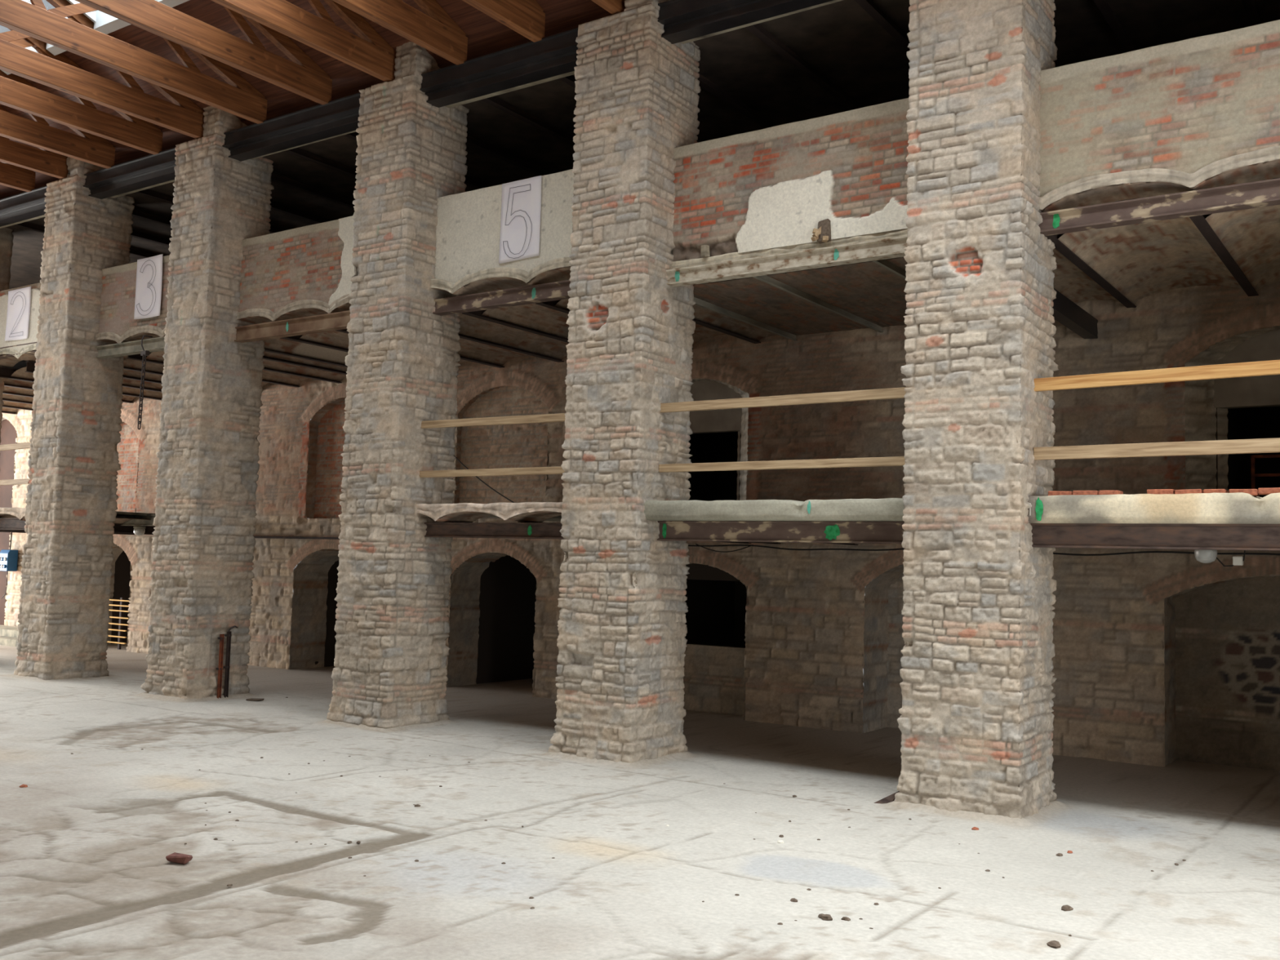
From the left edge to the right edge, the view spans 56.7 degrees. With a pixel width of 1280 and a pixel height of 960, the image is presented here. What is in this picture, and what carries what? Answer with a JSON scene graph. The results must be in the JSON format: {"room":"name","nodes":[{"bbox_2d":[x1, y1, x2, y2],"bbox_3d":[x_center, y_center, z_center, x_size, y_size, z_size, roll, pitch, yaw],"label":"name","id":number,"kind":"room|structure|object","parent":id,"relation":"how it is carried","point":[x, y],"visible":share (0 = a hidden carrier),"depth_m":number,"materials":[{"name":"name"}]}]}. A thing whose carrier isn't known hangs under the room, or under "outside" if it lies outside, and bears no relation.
{"room":"abandoned warehouse interior","nodes":[
{"label":"abandoned warehouse interior","id":0,"kind":"room"},
{"bbox_2d":[0,227,13,443],"bbox_3d":[-13.892,-1.226,24.213,1.252,9.770,1.262,-1,-5,35],"label":"stone pier","id":1,"kind":"object","parent":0,"point":[6,237],"visible":0.62,"depth_m":24.47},
{"bbox_2d":[0,442,31,450],"bbox_3d":[-12.168,-0.631,22.824,3.294,0.114,0.047,-2,-5,35],"label":"wooden rail","id":2,"kind":"object","parent":1,"relation":"attached to","point":[24,445],"visible":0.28,"depth_m":22.63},
{"bbox_2d":[0,342,36,367],"bbox_3d":[-11.908,-2.470,23.284,3.440,0.284,0.582,-1,-5,35],"label":"ceiling","id":3,"kind":"structure","parent":0,"point":[9,362],"depth_m":23.26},
{"bbox_2d":[0,507,149,524],"bbox_3d":[-11.049,0.802,24.419,3.400,0.257,4.222,-1,-5,35],"label":"ceiling","id":4,"kind":"structure","parent":0,"point":[5,513],"depth_m":22.64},
{"bbox_2d":[113,524,155,533],"bbox_3d":[-10.387,0.995,24.138,0.110,0.160,3.860,-1,-5,35],"label":"joist","id":5,"kind":"object","parent":4,"relation":"attached to","point":[117,527],"visible":0.18,"depth_m":24.11,"materials":[{"name":"wood"}]},
{"bbox_2d":[96,324,165,343],"bbox_3d":[-8.605,-2.553,20.994,3.280,0.281,0.586,-1,-5,35],"label":"ceiling","id":6,"kind":"structure","parent":0,"point":[137,333],"depth_m":21.00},
{"bbox_2d":[236,293,351,324],"bbox_3d":[-5.111,-2.622,18.574,3.680,0.305,0.582,-1,-5,35],"label":"ceiling","id":7,"kind":"structure","parent":0,"point":[304,308],"depth_m":18.56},
{"bbox_2d":[115,511,561,520],"bbox_3d":[-5.005,0.603,20.592,36.500,0.050,3.520,-1,-5,35],"label":"floor","id":8,"kind":"structure","parent":0,"point":[120,513],"depth_m":23.11,"materials":[{"name":"grey concrete"}]},
{"bbox_2d":[2,298,776,412],"bbox_3d":[-9.062,-2.085,23.690,25.400,0.251,3.480,-1,-5,35],"label":"ceiling","id":9,"kind":"structure","parent":0,"point":[533,316],"depth_m":19.92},
{"bbox_2d":[0,366,161,399],"bbox_3d":[-11.941,-2.056,25.505,0.110,0.205,3.840,-1,-5,35],"label":"joist","id":10,"kind":"object","parent":9,"relation":"attached to","point":[5,372],"visible":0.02,"depth_m":24.25,"materials":[{"name":"wood"}]},
{"bbox_2d":[25,361,161,392],"bbox_3d":[-10.914,-2.079,24.793,0.110,0.205,3.840,-1,-5,35],"label":"joist","id":11,"kind":"object","parent":9,"relation":"attached to","point":[30,368],"visible":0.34,"depth_m":23.33,"materials":[{"name":"wood"}]},
{"bbox_2d":[126,351,299,387],"bbox_3d":[-8.079,-2.142,22.829,0.110,0.205,3.840,-1,-5,35],"label":"joist","id":12,"kind":"object","parent":9,"relation":"attached to","point":[135,357],"visible":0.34,"depth_m":21.64,"materials":[{"name":"wood"}]},
{"bbox_2d":[262,367,342,383],"bbox_3d":[-7.027,-2.165,22.100,0.110,0.205,3.840,-1,-5,35],"label":"joist","id":13,"kind":"object","parent":9,"relation":"attached to","point":[264,369],"visible":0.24,"depth_m":22.83,"materials":[{"name":"wood"}]},
{"bbox_2d":[262,355,346,374],"bbox_3d":[-6.188,-2.184,21.519,0.110,0.205,3.840,-1,-5,35],"label":"joist","id":14,"kind":"object","parent":9,"relation":"attached to","point":[278,360],"visible":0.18,"depth_m":21.59,"materials":[{"name":"wood"}]},
{"bbox_2d":[264,348,347,367],"bbox_3d":[-5.613,-2.197,21.120,0.110,0.205,3.840,-1,-5,35],"label":"joist","id":15,"kind":"object","parent":9,"relation":"attached to","point":[265,350],"visible":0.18,"depth_m":20.73,"materials":[{"name":"wood"}]},
{"bbox_2d":[281,334,348,351],"bbox_3d":[-4.586,-2.220,20.408,0.110,0.205,3.840,-1,-5,35],"label":"joist","id":16,"kind":"object","parent":9,"relation":"attached to","point":[296,338],"visible":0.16,"depth_m":19.32,"materials":[{"name":"wood"}]},
{"bbox_2d":[458,333,564,362],"bbox_3d":[-2.408,-2.268,18.899,0.110,0.205,3.840,-1,-5,35],"label":"joist","id":17,"kind":"object","parent":9,"relation":"attached to","point":[463,336],"visible":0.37,"depth_m":19.28,"materials":[{"name":"wood"}]},
{"bbox_2d":[462,309,568,342],"bbox_3d":[-1.356,-2.291,18.171,0.110,0.205,3.840,-1,-5,35],"label":"joist","id":18,"kind":"object","parent":9,"relation":"attached to","point":[477,314],"visible":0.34,"depth_m":17.39,"materials":[{"name":"wood"}]},
{"bbox_2d":[692,318,760,343],"bbox_3d":[0.756,-2.338,16.707,0.110,0.205,3.840,-1,-5,35],"label":"joist","id":19,"kind":"object","parent":9,"relation":"attached to","point":[697,322],"visible":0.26,"depth_m":17.39,"materials":[{"name":"wood"}]},
{"bbox_2d":[416,502,563,522],"bbox_3d":[-1.783,0.445,15.887,3.160,0.253,0.743,-1,-5,35],"label":"ceiling","id":20,"kind":"structure","parent":0,"point":[533,512],"depth_m":15.70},
{"bbox_2d":[429,257,571,296],"bbox_3d":[-1.645,-2.708,16.133,3.120,0.294,0.687,-1,-5,35],"label":"ceiling","id":21,"kind":"structure","parent":0,"point":[557,269],"depth_m":16.02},
{"bbox_2d":[0,643,1279,959],"bbox_3d":[-8.905,3.055,14.094,37.600,0.084,25.000,-1,-5,35],"label":"floor","id":22,"kind":"structure","parent":0,"point":[86,873],"depth_m":9.74,"materials":[{"name":"concrete"}]},
{"bbox_2d":[13,156,134,679],"bbox_3d":[-10.312,-1.305,21.740,1.160,9.770,1.265,-1,-5,35],"label":"stone pier","id":23,"kind":"object","parent":22,"relation":"on","point":[70,513],"visible":0.91,"depth_m":21.31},
{"bbox_2d":[0,518,26,529],"bbox_3d":[-12.129,0.847,22.859,3.400,0.220,0.160,-1,-5,35],"label":"steel beam","id":24,"kind":"structure","parent":23,"relation":"attached to","point":[5,523],"depth_m":22.73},
{"bbox_2d":[0,185,47,226],"bbox_3d":[-12.118,-5.268,23.035,3.440,0.360,0.360,-1,-5,35],"label":"beam","id":25,"kind":"structure","parent":23,"relation":"on","point":[24,206],"depth_m":22.75,"materials":[{"name":"black metal"}]},
{"bbox_2d":[0,161,35,191],"bbox_3d":[-16.293,-7.886,15.671,0.140,3.631,16.960,-1,-5,35],"label":"roof truss","id":26,"kind":"object","parent":25,"relation":"on","point":[13,176],"visible":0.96,"depth_m":22.19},
{"bbox_2d":[0,106,68,178],"bbox_3d":[-15.184,-7.911,14.902,0.140,3.631,16.960,-1,-5,35],"label":"roof truss","id":27,"kind":"object","parent":23,"relation":"on","point":[42,161],"visible":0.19,"depth_m":21.07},
{"bbox_2d":[115,514,155,525],"bbox_3d":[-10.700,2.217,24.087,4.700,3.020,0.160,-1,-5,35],"label":"steel beam","id":28,"kind":"structure","parent":23,"relation":"attached to","point":[151,517],"depth_m":23.64,"materials":[{"name":"grey metal"}]},
{"bbox_2d":[106,597,128,649],"bbox_3d":[-12.238,3.346,27.722,1.490,1.200,0.090,-1,-5,35],"label":"barrier","id":29,"kind":"object","parent":22,"relation":"on","point":[122,600],"visible":0.51,"depth_m":27.63,"materials":[{"name":"wood"}]},
{"bbox_2d":[165,852,192,864],"bbox_3d":[-3.429,2.819,8.840,0.178,0.070,0.126,1,-4,6],"label":"fragment","id":30,"kind":"object","parent":22,"relation":"on","point":[179,858],"visible":1,"depth_m":8.79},
{"bbox_2d":[140,106,274,699],"bbox_3d":[-7.017,-1.378,19.460,1.265,9.770,1.260,-1,-5,35],"label":"stone pier","id":31,"kind":"object","parent":22,"relation":"on","point":[205,521],"visible":0.84,"depth_m":19.01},
{"bbox_2d":[0,0,204,138],"bbox_3d":[-11.863,-7.985,12.602,0.140,3.631,16.960,-1,-5,35],"label":"roof truss","id":32,"kind":"object","parent":31,"relation":"on","point":[183,116],"visible":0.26,"depth_m":17.82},
{"bbox_2d":[83,146,176,199],"bbox_3d":[-8.720,-5.343,20.680,3.110,0.360,0.360,-1,-5,35],"label":"beam","id":33,"kind":"structure","parent":31,"relation":"on","point":[150,170],"depth_m":20.68,"materials":[{"name":"black metal"}]},
{"bbox_2d":[0,69,115,168],"bbox_3d":[-14.115,-7.935,14.162,0.140,3.631,16.960,-1,-5,35],"label":"roof truss","id":34,"kind":"object","parent":33,"relation":"on","point":[86,147],"visible":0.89,"depth_m":20.05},
{"bbox_2d":[0,27,163,155],"bbox_3d":[-12.948,-7.961,13.354,0.140,3.631,16.960,-1,-5,35],"label":"roof truss","id":35,"kind":"object","parent":33,"relation":"on","point":[135,132],"visible":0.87,"depth_m":18.88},
{"bbox_2d":[95,336,165,358],"bbox_3d":[-8.611,-2.347,20.750,3.100,0.200,0.160,-1,-5,35],"label":"steel beam","id":36,"kind":"structure","parent":31,"relation":"attached to","point":[153,344],"depth_m":20.98,"materials":[{"name":"grey metal"}]},
{"bbox_2d":[137,335,152,429],"bbox_3d":[-8.494,-1.681,20.407,0.162,1.654,0.212,-1,-5,35],"label":"hanging chain","id":37,"kind":"object","parent":36,"relation":"hanging from","point":[144,353],"visible":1,"depth_m":20.35,"materials":[{"name":"black metal"}]},
{"bbox_2d":[216,634,224,698],"bbox_3d":[-6.644,2.950,18.760,0.065,1.020,0.090,-1,-5,35],"label":"channel","id":38,"kind":"object","parent":31,"relation":"attached to","point":[220,668],"visible":1,"depth_m":18.75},
{"bbox_2d":[222,631,231,697],"bbox_3d":[-6.570,2.940,18.868,0.065,1.060,0.090,-1,-5,35],"label":"channel","id":39,"kind":"object","parent":31,"relation":"attached to","point":[228,634],"visible":1,"depth_m":18.85,"materials":[{"name":"metal"}]},
{"bbox_2d":[222,92,360,161],"bbox_3d":[-5.239,-5.421,18.269,3.480,0.360,0.360,-1,-5,35],"label":"beam","id":40,"kind":"structure","parent":31,"relation":"attached to","point":[340,116],"depth_m":18.22,"materials":[{"name":"black metal"}]},
{"bbox_2d":[0,0,266,124],"bbox_3d":[-10.680,-8.011,11.782,0.140,3.631,16.960,-1,-5,35],"label":"roof truss","id":41,"kind":"object","parent":40,"relation":"on","point":[238,98],"visible":0.78,"depth_m":16.77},
{"bbox_2d":[75,0,332,105],"bbox_3d":[-9.439,-8.039,10.922,0.140,3.631,16.960,-1,-5,35],"label":"roof truss","id":42,"kind":"object","parent":40,"relation":"on","point":[303,77],"visible":0.97,"depth_m":16.36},
{"bbox_2d":[234,310,350,342],"bbox_3d":[-5.162,-2.382,18.308,3.450,0.230,0.160,-1,-5,35],"label":"steel beam","id":43,"kind":"structure","parent":31,"relation":"attached to","point":[339,320],"depth_m":18.40,"materials":[{"name":"brown metal"}]},
{"bbox_2d":[326,41,469,728],"bbox_3d":[-3.389,-1.459,16.935,1.246,9.770,1.290,-1,-5,35],"label":"stone pier","id":44,"kind":"object","parent":22,"relation":"on","point":[392,627],"visible":0.9,"depth_m":16.48,"materials":[{"name":"stone"}]},
{"bbox_2d":[211,0,395,81],"bbox_3d":[-8.239,-8.065,10.091,0.140,3.631,16.960,-1,-5,35],"label":"roof truss","id":45,"kind":"object","parent":44,"relation":"on","point":[370,53],"visible":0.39,"depth_m":15.83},
{"bbox_2d":[419,466,564,477],"bbox_3d":[-1.863,-0.103,15.615,2.882,0.094,0.047,-1,-5,35],"label":"wooden rail","id":46,"kind":"object","parent":44,"relation":"attached to","point":[536,470],"visible":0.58,"depth_m":15.64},
{"bbox_2d":[424,522,562,538],"bbox_3d":[-1.814,0.671,15.755,3.050,0.200,0.160,-1,-5,35],"label":"steel beam","id":47,"kind":"structure","parent":44,"relation":"attached to","point":[454,530],"depth_m":15.77,"materials":[{"name":"brown metal"}]},
{"bbox_2d":[419,27,577,107],"bbox_3d":[-1.794,-5.497,15.881,3.025,0.360,0.360,-1,-5,35],"label":"beam","id":48,"kind":"structure","parent":44,"relation":"on","point":[555,55],"depth_m":15.82,"materials":[{"name":"black metal"}]},
{"bbox_2d":[332,0,467,65],"bbox_3d":[-7.187,-8.089,9.362,0.140,3.631,16.960,-1,-5,35],"label":"roof truss","id":49,"kind":"object","parent":48,"relation":"on","point":[435,31],"visible":1,"depth_m":15.47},
{"bbox_2d":[462,0,545,42],"bbox_3d":[-6.070,-8.114,8.587,0.140,3.631,16.960,-1,-5,35],"label":"roof truss","id":50,"kind":"object","parent":48,"relation":"on","point":[526,18],"visible":1,"depth_m":14.97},
{"bbox_2d":[432,280,570,315],"bbox_3d":[-1.688,-2.461,15.950,2.990,0.200,0.160,-1,-5,35],"label":"steel beam","id":51,"kind":"structure","parent":44,"relation":"attached to","point":[557,291],"depth_m":16.00,"materials":[{"name":"brown metal"}]},
{"bbox_2d":[547,0,700,762],"bbox_3d":[-0.118,-1.531,14.673,1.252,9.770,1.300,-1,-5,35],"label":"stone pier","id":52,"kind":"object","parent":22,"relation":"on","point":[621,643],"visible":0.92,"depth_m":14.19,"materials":[{"name":"stone"}]},
{"bbox_2d":[421,413,565,428],"bbox_3d":[-1.845,-0.781,15.664,2.882,0.104,0.047,-1,-5,35],"label":"wooden rail","id":53,"kind":"object","parent":52,"relation":"attached to","point":[546,418],"visible":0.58,"depth_m":15.68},
{"bbox_2d":[591,0,626,14],"bbox_3d":[-4.977,-8.138,7.830,0.140,3.631,16.960,-1,-5,35],"label":"roof truss","id":54,"kind":"object","parent":52,"relation":"on","point":[613,6],"visible":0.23,"depth_m":14.39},
{"bbox_2d":[643,497,904,521],"bbox_3d":[1.626,0.353,13.348,3.473,0.228,0.945,-1,-5,35],"label":"concrete slab","id":55,"kind":"object","parent":52,"relation":"attached to","point":[887,509],"visible":0.84,"depth_m":12.90,"materials":[{"name":"grey concrete"}]},
{"bbox_2d":[657,520,904,543],"bbox_3d":[1.586,0.580,13.254,3.350,0.230,0.160,-1,-5,35],"label":"steel beam","id":56,"kind":"structure","parent":52,"relation":"attached to","point":[850,532],"depth_m":13.19,"materials":[{"name":"brown metal"}]},
{"bbox_2d":[658,456,905,472],"bbox_3d":[1.573,-0.171,13.233,3.265,0.098,0.048,-1,-5,35],"label":"wooden rail","id":57,"kind":"object","parent":52,"relation":"attached to","point":[895,460],"visible":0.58,"depth_m":13.18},
{"bbox_2d":[660,386,906,413],"bbox_3d":[1.592,-0.892,13.284,3.265,0.113,0.048,-1,-5,35],"label":"wooden rail","id":58,"kind":"object","parent":52,"relation":"attached to","point":[892,393],"visible":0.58,"depth_m":13.23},
{"bbox_2d":[666,235,907,287],"bbox_3d":[1.693,-2.475,13.480,3.380,0.180,0.160,-1,-5,35],"label":"steel beam","id":59,"kind":"structure","parent":52,"relation":"attached to","point":[891,247],"depth_m":13.42,"materials":[{"name":"beige paint"}]},
{"bbox_2d":[893,0,1058,818],"bbox_3d":[3.489,-1.612,12.166,1.335,9.770,1.276,-1,-5,35],"label":"stone pier","id":60,"kind":"object","parent":22,"relation":"on","point":[975,722],"visible":0.96,"depth_m":11.64,"materials":[{"name":"stone"}]},
{"bbox_2d":[0,0,843,228],"bbox_3d":[-7.149,-5.319,20.003,33.861,0.163,0.143,-1,-5,35],"label":"beam","id":61,"kind":"structure","parent":60,"relation":"attached to","point":[572,73],"depth_m":16.21,"materials":[{"name":"metal"}]},
{"bbox_2d":[657,0,833,44],"bbox_3d":[1.641,-5.574,13.502,3.403,0.360,0.360,-1,-5,35],"label":"beam","id":62,"kind":"structure","parent":60,"relation":"on","point":[682,20],"depth_m":13.97,"materials":[{"name":"black metal"}]},
{"bbox_2d":[1052,288,1097,338],"bbox_3d":[4.904,-2.078,14.027,0.160,0.240,3.550,-1,-5,35],"label":"cross beam","id":63,"kind":"structure","parent":60,"relation":"attached to","point":[1067,313],"depth_m":14.54,"materials":[{"name":"wood"}]},
{"bbox_2d":[1026,492,1279,524],"bbox_3d":[5.275,0.278,10.868,3.338,0.274,0.864,-1,-5,35],"label":"concrete slab","id":64,"kind":"object","parent":60,"relation":"attached to","point":[1237,508],"visible":0.89,"depth_m":10.76,"materials":[{"name":"beige concrete"}]},
{"bbox_2d":[1048,490,1123,495],"bbox_3d":[4.243,0.135,11.308,0.653,0.063,0.200,-1,-5,35],"label":"string course","id":65,"kind":"object","parent":64,"relation":"on","point":[1050,492],"visible":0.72,"depth_m":11.21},
{"bbox_2d":[1146,488,1228,493],"bbox_3d":[4.981,0.119,10.796,0.658,0.064,0.199,-1,-5,35],"label":"string course","id":66,"kind":"object","parent":64,"relation":"on","point":[1148,491],"visible":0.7,"depth_m":10.72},
{"bbox_2d":[1228,487,1279,496],"bbox_3d":[5.598,0.105,10.368,0.794,0.065,0.199,-1,-5,35],"label":"string course","id":67,"kind":"object","parent":64,"relation":"on","point":[1263,491],"visible":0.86,"depth_m":10.39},
{"bbox_2d":[1030,523,1279,551],"bbox_3d":[5.137,0.511,10.646,3.300,0.230,0.160,-1,-5,35],"label":"steel beam","id":68,"kind":"structure","parent":60,"relation":"attached to","point":[1261,537],"depth_m":10.86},
{"bbox_2d":[1033,437,1279,460],"bbox_3d":[5.204,-0.295,10.722,3.249,0.127,0.046,-2,-5,35],"label":"wooden rail","id":69,"kind":"object","parent":60,"relation":"attached to","point":[1258,445],"visible":1,"depth_m":10.97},
{"bbox_2d":[1034,360,1279,391],"bbox_3d":[5.223,-0.983,10.771,3.250,0.127,0.046,-2,-5,35],"label":"wooden rail","id":70,"kind":"object","parent":60,"relation":"attached to","point":[1272,366],"visible":1,"depth_m":11.01,"materials":[{"name":"brown wood"}]},
{"bbox_2d":[1038,177,1279,235],"bbox_3d":[5.359,-2.607,11.066,3.300,0.200,0.160,-1,-5,35],"label":"steel beam","id":71,"kind":"structure","parent":60,"relation":"attached to","point":[1261,193],"depth_m":11.28,"materials":[{"name":"brown paint"}]},
{"bbox_2d":[0,280,1279,771],"bbox_3d":[-2.782,-0.664,23.759,36.792,9.246,4.154,-1,-5,35],"label":"wall","id":72,"kind":"structure","parent":0,"point":[1160,659],"depth_m":17.47,"materials":[{"name":"grey stone"}]},
{"bbox_2d":[0,532,17,598],"bbox_3d":[-16.003,2.090,29.994,0.440,1.838,0.300,-1,-5,35],"label":"box","id":73,"kind":"object","parent":72,"relation":"attached to","point":[8,557],"visible":1,"depth_m":29.89,"materials":[{"name":"blue plastic"}]},
{"bbox_2d":[0,624,18,646],"bbox_3d":[-15.574,3.790,29.030,4.400,0.320,1.180,-1,-5,35],"label":"trim","id":74,"kind":"structure","parent":72,"relation":"attached to","point":[8,634],"depth_m":28.37,"materials":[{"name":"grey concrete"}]},
{"bbox_2d":[253,536,339,539],"bbox_3d":[-6.612,1.157,23.698,4.700,0.040,0.140,-1,-5,35],"label":"ledge","id":75,"kind":"object","parent":72,"relation":"attached to","point":[270,537],"visible":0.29,"depth_m":23.84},
{"bbox_2d":[1250,454,1279,488],"bbox_3d":[7.842,0.051,14.388,0.760,0.725,0.040,-1,-5,35],"label":"metal frame","id":76,"kind":"object","parent":72,"relation":"attached to","point":[1254,474],"visible":0.79,"depth_m":14.57,"materials":[{"name":"orange metal"}]},
{"bbox_2d":[0,0,1279,288],"bbox_3d":[-9.965,-7.810,13.703,37.100,3.822,21.750,-1,-5,35],"label":"ceiling","id":77,"kind":"structure","parent":0,"point":[840,40],"depth_m":16.64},
{"bbox_2d":[13,222,157,257],"bbox_3d":[-11.457,-5.060,25.421,0.110,0.160,3.870,-1,-5,35],"label":"joist","id":78,"kind":"object","parent":77,"relation":"attached to","point":[28,225],"visible":0.16,"depth_m":24.28,"materials":[{"name":"wood"}]},
{"bbox_2d":[66,0,130,34],"bbox_3d":[-8.178,-7.402,16.637,1.200,1.297,2.150,-1,-5,35],"label":"skylight","id":79,"kind":"object","parent":77,"relation":"attached to","point":[104,23],"visible":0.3,"depth_m":17.58,"materials":[{"name":"grey"}]},
{"bbox_2d":[130,230,170,246],"bbox_3d":[-10.307,-5.086,24.624,0.110,0.160,3.870,-1,-5,35],"label":"joist","id":80,"kind":"object","parent":77,"relation":"attached to","point":[137,234],"visible":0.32,"depth_m":24.75,"materials":[{"name":"wood"}]},
{"bbox_2d":[132,208,170,226],"bbox_3d":[-9.156,-5.111,23.827,0.110,0.160,3.870,-1,-5,35],"label":"joist","id":81,"kind":"object","parent":77,"relation":"attached to","point":[139,214],"visible":0.02,"depth_m":23.22,"materials":[{"name":"wood"}]},
{"bbox_2d":[135,189,284,233],"bbox_3d":[-8.006,-5.137,23.029,0.110,0.160,3.870,-1,-5,35],"label":"joist","id":82,"kind":"object","parent":77,"relation":"attached to","point":[148,193],"visible":0.16,"depth_m":21.83,"materials":[{"name":"wood"}]},
{"bbox_2d":[271,172,355,208],"bbox_3d":[-5.705,-5.188,21.435,0.110,0.160,3.870,-1,-5,35],"label":"joist","id":83,"kind":"object","parent":77,"relation":"attached to","point":[279,179],"visible":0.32,"depth_m":21.19,"materials":[{"name":"wood"}]},
{"bbox_2d":[285,147,357,177],"bbox_3d":[-4.554,-5.213,20.638,0.110,0.160,3.870,-1,-5,35],"label":"joist","id":84,"kind":"object","parent":77,"relation":"attached to","point":[302,153],"visible":0.16,"depth_m":19.63,"materials":[{"name":"wood"}]},
{"bbox_2d":[344,131,490,189],"bbox_3d":[-3.404,-5.239,19.840,0.110,0.160,3.870,-1,-5,35],"label":"joist","id":85,"kind":"object","parent":77,"relation":"attached to","point":[470,182],"visible":0.16,"depth_m":20.50,"materials":[{"name":"wood"}]},
{"bbox_2d":[480,96,574,146],"bbox_3d":[-1.103,-5.290,18.246,0.110,0.160,3.870,-1,-5,35],"label":"joist","id":86,"kind":"object","parent":77,"relation":"attached to","point":[495,101],"visible":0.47,"depth_m":17.48,"materials":[{"name":"wood"}]},
{"bbox_2d":[745,23,862,110],"bbox_3d":[2.415,-5.368,15.809,0.110,0.160,3.870,-1,-5,35],"label":"joist","id":87,"kind":"object","parent":77,"relation":"attached to","point":[757,29],"visible":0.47,"depth_m":15.34,"materials":[{"name":"wood"}]},
{"bbox_2d":[854,0,910,51],"bbox_3d":[3.565,-5.394,15.011,0.110,0.160,3.870,-1,-5,35],"label":"joist","id":88,"kind":"object","parent":77,"relation":"attached to","point":[868,6],"visible":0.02,"depth_m":14.06,"materials":[{"name":"wood"}]},
{"bbox_2d":[0,19,1279,355],"bbox_3d":[-3.262,-3.269,17.240,24.402,1.450,0.357,-1,-5,35],"label":"wall","id":89,"kind":"structure","parent":0,"point":[1188,105],"depth_m":13.31,"materials":[{"name":"brick"}]},
{"bbox_2d":[4,286,31,341],"bbox_3d":[-12.157,-3.232,23.176,0.860,1.022,0.024,-1,-5,35],"label":"banner","id":90,"kind":"object","parent":89,"relation":"attached to","point":[19,300],"visible":1,"depth_m":23.16,"materials":[{"name":"white paper"}]},
{"bbox_2d":[133,253,162,319],"bbox_3d":[-8.585,-3.361,20.705,0.770,1.082,0.024,-1,-5,35],"label":"banner","id":91,"kind":"object","parent":89,"relation":"attached to","point":[149,269],"visible":1,"depth_m":20.70,"materials":[{"name":"white paper"}]},
{"bbox_2d":[498,175,542,263],"bbox_3d":[-1.605,-3.477,15.865,0.700,1.102,0.024,-1,-5,35],"label":"number sign","id":92,"kind":"object","parent":89,"relation":"attached to","point":[521,200],"visible":1,"depth_m":15.86,"materials":[{"name":"white paper"}]},
{"bbox_2d":[811,218,831,244],"bbox_3d":[2.028,-2.784,13.250,0.213,0.254,0.165,-1,-5,35],"label":"bracket","id":93,"kind":"object","parent":89,"relation":"attached to","point":[822,234],"visible":1,"depth_m":13.22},
{"bbox_2d":[4,177,1277,368],"bbox_3d":[-4.938,-2.605,20.791,36.500,0.080,3.650,-1,-5,35],"label":"floor","id":94,"kind":"structure","parent":0,"point":[21,364],"depth_m":16.37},
{"bbox_2d":[671,228,907,269],"bbox_3d":[1.875,-2.616,13.730,3.360,0.154,0.562,-1,-5,35],"label":"concrete slab","id":95,"kind":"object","parent":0,"point":[899,233],"depth_m":13.55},
{"bbox_2d":[692,257,906,335],"bbox_3d":[2.969,-2.340,15.352,3.880,0.018,3.480,-1,-5,35],"label":"ceiling","id":96,"kind":"structure","parent":0,"point":[870,291],"depth_m":15.35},
{"bbox_2d":[693,297,797,341],"bbox_3d":[1.290,-2.342,16.336,0.044,0.220,3.840,-1,-5,35],"label":"joist","id":97,"kind":"object","parent":96,"relation":"attached to","point":[699,302],"visible":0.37,"depth_m":16.55,"materials":[{"name":"wood"}]},
{"bbox_2d":[752,272,883,333],"bbox_3d":[2.424,-2.368,15.550,0.044,0.220,3.840,-1,-5,35],"label":"joist","id":98,"kind":"object","parent":96,"relation":"attached to","point":[765,278],"visible":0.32,"depth_m":15.34,"materials":[{"name":"wood"}]},
{"bbox_2d":[873,257,906,279],"bbox_3d":[3.673,-2.395,14.685,0.044,0.220,3.840,-1,-5,35],"label":"joist","id":99,"kind":"object","parent":96,"relation":"attached to","point":[886,264],"visible":0.02,"depth_m":13.53,"materials":[{"name":"grey metal"}]},
{"bbox_2d":[1038,145,1279,212],"bbox_3d":[5.473,-2.854,11.239,3.280,0.297,0.583,-1,-5,35],"label":"concrete slab","id":100,"kind":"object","parent":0,"point":[1262,164],"depth_m":11.35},
{"bbox_2d":[1052,204,1279,304],"bbox_3d":[7.160,-2.444,12.449,6.280,0.252,3.480,-1,-5,35],"label":"ceiling","id":101,"kind":"structure","parent":0,"point":[1141,260],"depth_m":13.20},
{"bbox_2d":[1045,233,1136,307],"bbox_3d":[5.218,-2.437,13.615,0.110,0.205,3.840,-1,-5,35],"label":"joist","id":102,"kind":"object","parent":101,"relation":"attached to","point":[1060,246],"visible":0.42,"depth_m":13.35,"materials":[{"name":"metal"}]},
{"bbox_2d":[1189,213,1258,296],"bbox_3d":[6.361,-2.463,12.823,0.110,0.205,3.840,-1,-5,35],"label":"joist","id":103,"kind":"object","parent":101,"relation":"attached to","point":[1200,221],"visible":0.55,"depth_m":12.48,"materials":[{"name":"metal"}]},
{"bbox_3d":[5.188,0.638,13.542,10.880,0.212,3.480,-1,-5,35],"label":"ceiling","id":104,"kind":"structure","parent":0,"visible":0},
{"bbox_2d":[688,543,1279,555],"bbox_3d":[4.178,0.856,13.992,8.701,0.114,0.082,-1,-5,35],"label":"power cable","id":105,"kind":"object","parent":104,"relation":"attached to","point":[697,545],"visible":0.75,"depth_m":14.71,"materials":[{"name":"black rubber"}]},
{"bbox_3d":[6.337,0.624,12.550,0.110,0.160,3.860,-1,-5,35],"label":"joist","id":106,"kind":"object","parent":104,"relation":"attached to","visible":0},
{"bbox_2d":[1194,549,1217,563],"bbox_3d":[5.663,0.733,11.872,0.230,0.200,0.230,-1,-5,35],"label":"ceiling lamp","id":107,"kind":"object","parent":106,"relation":"attached to","point":[1202,556],"visible":0.54,"depth_m":11.80,"materials":[{"name":"white glass"}]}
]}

